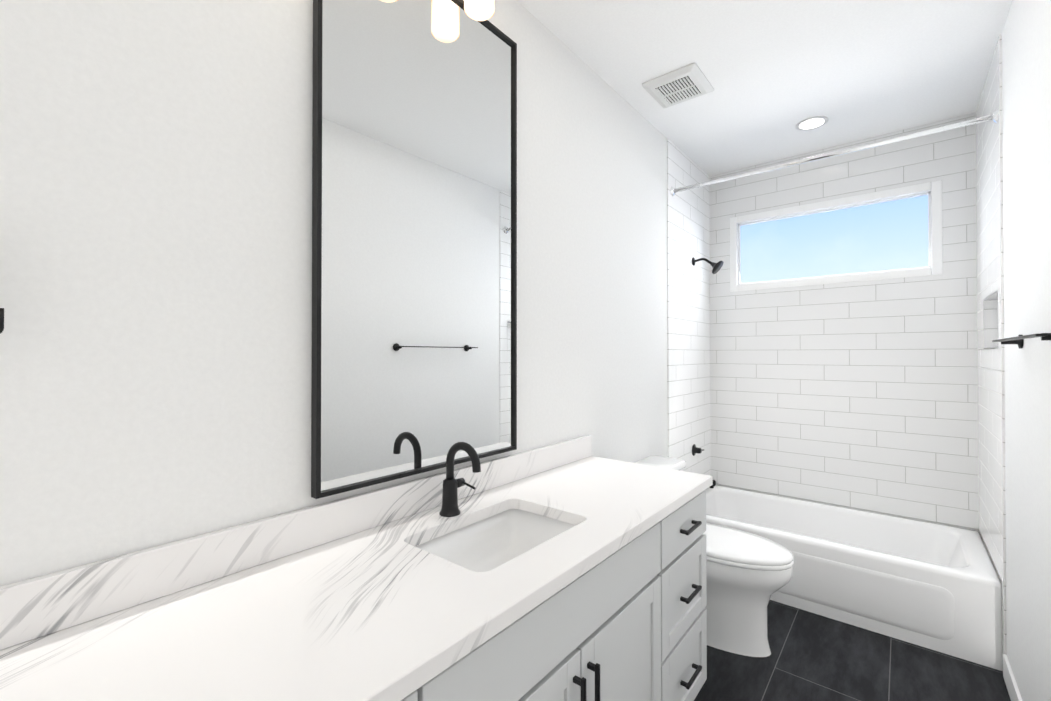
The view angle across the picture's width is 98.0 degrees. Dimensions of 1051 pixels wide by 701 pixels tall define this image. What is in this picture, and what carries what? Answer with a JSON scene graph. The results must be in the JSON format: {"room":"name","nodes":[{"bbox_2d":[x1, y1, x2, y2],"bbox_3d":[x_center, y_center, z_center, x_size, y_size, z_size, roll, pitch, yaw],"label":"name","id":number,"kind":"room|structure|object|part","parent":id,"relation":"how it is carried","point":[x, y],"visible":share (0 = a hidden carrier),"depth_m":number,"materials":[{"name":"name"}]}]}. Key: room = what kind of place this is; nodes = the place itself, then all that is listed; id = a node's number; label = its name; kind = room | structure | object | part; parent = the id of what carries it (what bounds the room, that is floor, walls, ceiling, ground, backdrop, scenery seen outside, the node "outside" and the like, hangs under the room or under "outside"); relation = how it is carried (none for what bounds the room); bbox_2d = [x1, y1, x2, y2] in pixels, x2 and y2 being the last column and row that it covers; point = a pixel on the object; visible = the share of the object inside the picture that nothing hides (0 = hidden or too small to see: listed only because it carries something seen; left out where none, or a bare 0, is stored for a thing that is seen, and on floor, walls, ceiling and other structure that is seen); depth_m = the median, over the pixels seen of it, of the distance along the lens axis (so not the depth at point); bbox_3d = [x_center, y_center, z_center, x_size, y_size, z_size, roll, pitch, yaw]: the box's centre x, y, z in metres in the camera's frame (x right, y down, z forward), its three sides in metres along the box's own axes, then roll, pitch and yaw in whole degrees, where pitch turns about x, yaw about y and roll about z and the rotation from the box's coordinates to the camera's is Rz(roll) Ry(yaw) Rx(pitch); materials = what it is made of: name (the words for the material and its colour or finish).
{"room":"bathroom","nodes":[
{"label":"bathroom","id":0,"kind":"room"},
{"bbox_2d":[0,0,667,586],"bbox_3d":[-0.104,0.015,1.803,0.100,2.820,4.990,0,-1,39],"label":"wall","id":1,"kind":"structure","parent":0,"point":[156,266],"depth_m":1.00,"materials":[{"name":"paint"}]},
{"bbox_2d":[0,308,3,333],"bbox_3d":[-0.944,-0.118,0.660,0.056,0.190,0.250,0,-1,39],"label":"towel hook","id":2,"kind":"object","parent":1,"relation":"attached to","point":[1,320],"visible":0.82,"depth_m":0.74,"materials":[{"name":"black metal"}]},
{"bbox_2d":[311,0,516,498],"bbox_3d":[-0.292,-0.407,1.472,0.027,1.571,0.781,0,-1,39],"label":"mirror","id":3,"kind":"object","parent":1,"relation":"attached to","point":[414,243],"visible":0.98,"depth_m":1.39,"materials":[{"name":"black mirror"}]},
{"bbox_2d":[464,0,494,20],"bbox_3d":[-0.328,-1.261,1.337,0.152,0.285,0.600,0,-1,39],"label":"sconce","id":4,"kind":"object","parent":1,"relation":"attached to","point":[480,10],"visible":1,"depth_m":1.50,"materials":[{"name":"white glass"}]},
{"bbox_2d":[667,138,709,474],"bbox_3d":[1.193,0.027,3.293,0.008,2.820,0.840,0,-1,39],"label":"wall tile","id":5,"kind":"structure","parent":1,"relation":"attached to","point":[688,315],"depth_m":3.24,"materials":[{"name":"white tile"}]},
{"bbox_2d":[692,444,703,455],"bbox_3d":[1.253,0.722,3.312,0.052,0.084,0.118,0,-1,39],"label":"tub valve","id":6,"kind":"object","parent":5,"relation":"attached to","point":[695,449],"visible":1,"depth_m":3.29,"materials":[{"name":"black metal"}]},
{"bbox_2d":[692,257,723,273],"bbox_3d":[1.302,-0.610,3.261,0.208,0.138,0.106,0,-1,39],"label":"shower head","id":7,"kind":"object","parent":5,"relation":"attached to","point":[716,267],"visible":1,"depth_m":3.23},
{"bbox_2d":[671,109,997,195],"bbox_3d":[1.556,-1.059,2.549,1.523,0.064,0.064,0,-1,39],"label":"curtain rod","id":8,"kind":"object","parent":1,"relation":"attached to","point":[993,117],"visible":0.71,"depth_m":2.40,"materials":[{"name":"silver metal"}]},
{"bbox_2d":[517,0,1011,175],"bbox_3d":[0.523,-1.449,1.298,1.724,0.100,4.990,0,-1,39],"label":"ceiling","id":9,"kind":"structure","parent":0,"point":[775,72],"depth_m":2.20,"materials":[{"name":"paint"}]},
{"bbox_2d":[642,63,713,107],"bbox_3d":[0.805,-1.376,2.406,0.280,0.026,0.300,0,-1,39],"label":"ceiling vent","id":10,"kind":"object","parent":9,"relation":"in","point":[681,85],"visible":1,"depth_m":2.37,"materials":[{"name":"white plastic"}]},
{"bbox_2d":[796,116,827,130],"bbox_3d":[1.745,-1.383,2.785,0.170,0.007,0.170,0,-1,39],"label":"recessed light","id":11,"kind":"object","parent":9,"relation":"in","point":[814,122],"visible":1,"depth_m":2.78,"materials":[{"name":"white"}]},
{"bbox_2d":[716,484,980,534],"bbox_3d":[2.077,0.026,3.174,1.524,2.820,0.100,0,-1,39],"label":"wall","id":12,"kind":"structure","parent":0,"point":[854,508],"depth_m":3.00,"materials":[{"name":"tile"}]},
{"bbox_2d":[730,180,942,291],"bbox_3d":[2.063,-0.739,3.158,1.210,0.570,0.072,0,-1,39],"label":"window","id":13,"kind":"structure","parent":12,"relation":"in","point":[932,191],"depth_m":3.03,"materials":[{"name":"white"}]},
{"bbox_2d":[709,112,978,529],"bbox_3d":[2.043,-0.171,3.134,1.508,2.427,0.008,0,-1,39],"label":"wall tile","id":14,"kind":"structure","parent":12,"relation":"attached to","point":[862,395],"depth_m":3.01,"materials":[{"name":"white tile"}]},
{"bbox_2d":[694,600,1010,700],"bbox_3d":[0.523,1.471,1.275,1.724,0.100,4.990,0,-1,39],"label":"floor","id":15,"kind":"structure","parent":0,"point":[814,657],"depth_m":2.04,"materials":[{"name":"tile"}]},
{"bbox_2d":[0,435,712,700],"bbox_3d":[-0.223,0.846,1.101,0.596,1.148,2.385,0,-1,39],"label":"bathroom vanity","id":16,"kind":"object","parent":15,"relation":"on","point":[574,569],"visible":1,"depth_m":0.99,"materials":[{"name":"grey stone"}]},
{"bbox_2d":[439,442,480,516],"bbox_3d":[-0.188,0.388,1.385,0.161,0.227,0.086,0,-1,39],"label":"faucet","id":17,"kind":"object","parent":16,"relation":"on","point":[450,507],"depth_m":1.39,"materials":[{"name":"black metal"}]},
{"bbox_2d":[415,509,575,571],"bbox_3d":[-0.070,0.607,1.291,0.347,0.140,0.500,0,-1,39],"label":"sink","id":18,"kind":"object","parent":16,"relation":"in","point":[485,542],"depth_m":1.47,"materials":[{"name":"white ceramic"}]},
{"bbox_2d":[635,456,793,656],"bbox_3d":[0.926,1.028,2.340,0.783,0.802,0.456,0,-1,39],"label":"toilet","id":19,"kind":"object","parent":15,"relation":"on","point":[748,574],"visible":0.44,"depth_m":2.15,"materials":[{"name":"white ceramic"}]},
{"bbox_3d":[0.713,0.810,2.517,0.231,0.363,0.456,0,-1,39],"label":"tank","id":20,"kind":"part","parent":19,"relation":"part of","materials":[{"name":"white ceramic"}]},
{"bbox_3d":[0.997,0.966,2.282,0.600,0.048,0.396,0,-1,39],"label":"seat","id":21,"kind":"part","parent":19,"relation":"part of","materials":[{"name":"white plastic"}]},
{"bbox_3d":[0.935,1.210,2.330,0.751,0.438,0.388,0,-1,39],"label":"bowl","id":22,"kind":"part","parent":19,"relation":"part of","materials":[{"name":"white ceramic"}]},
{"bbox_2d":[706,485,1002,670],"bbox_3d":[1.791,1.238,2.817,1.518,0.390,0.796,0,-1,39],"label":"bathtub","id":23,"kind":"object","parent":15,"relation":"on","point":[934,586],"visible":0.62,"depth_m":2.41,"materials":[{"name":"white ceramic"}]},
{"bbox_2d":[981,0,1050,700],"bbox_3d":[1.150,0.007,0.770,0.100,2.820,4.990,0,-1,39],"label":"wall","id":24,"kind":"structure","parent":0,"point":[1026,83],"depth_m":1.63,"materials":[{"name":"paint"}]},
{"bbox_2d":[983,290,997,348],"bbox_3d":[2.341,-0.141,2.232,0.098,0.268,0.488,0,-1,39],"label":"lining","id":25,"kind":"object","parent":24,"relation":"in","point":[990,318],"visible":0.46,"depth_m":2.43,"materials":[{"name":"white tile"}]},
{"bbox_2d":[976,35,1006,656],"bbox_3d":[2.364,0.019,2.329,0.008,2.820,0.840,0,-1,39],"label":"wall tile","id":26,"kind":"structure","parent":24,"relation":"attached to","point":[990,362],"depth_m":2.22,"materials":[{"name":"white tile"}]},
{"bbox_2d":[1003,654,1022,700],"bbox_3d":[0.840,1.365,0.471,0.012,0.100,3.949,0,-1,39],"label":"baseboard","id":27,"kind":"structure","parent":24,"relation":"attached to","point":[1011,686],"depth_m":1.88,"materials":[{"name":"white wood"}]},
{"bbox_2d":[992,333,1050,348],"bbox_3d":[1.622,-0.035,1.480,0.072,0.052,0.755,0,-1,39],"label":"towel rail","id":28,"kind":"object","parent":24,"relation":"attached to","point":[1018,340],"visible":1,"depth_m":1.48,"materials":[{"name":"black metal"}]},
{"label":"outside","id":29,"kind":"structure","parent":0,"visible":0},
{"bbox_2d":[741,195,928,282],"bbox_3d":[2.107,-0.739,3.211,1.810,1.170,0.005,0,-1,39],"label":"sky","id":30,"kind":"structure","parent":29,"point":[890,235],"depth_m":3.15,"materials":[{"name":"blue"}]}
]}

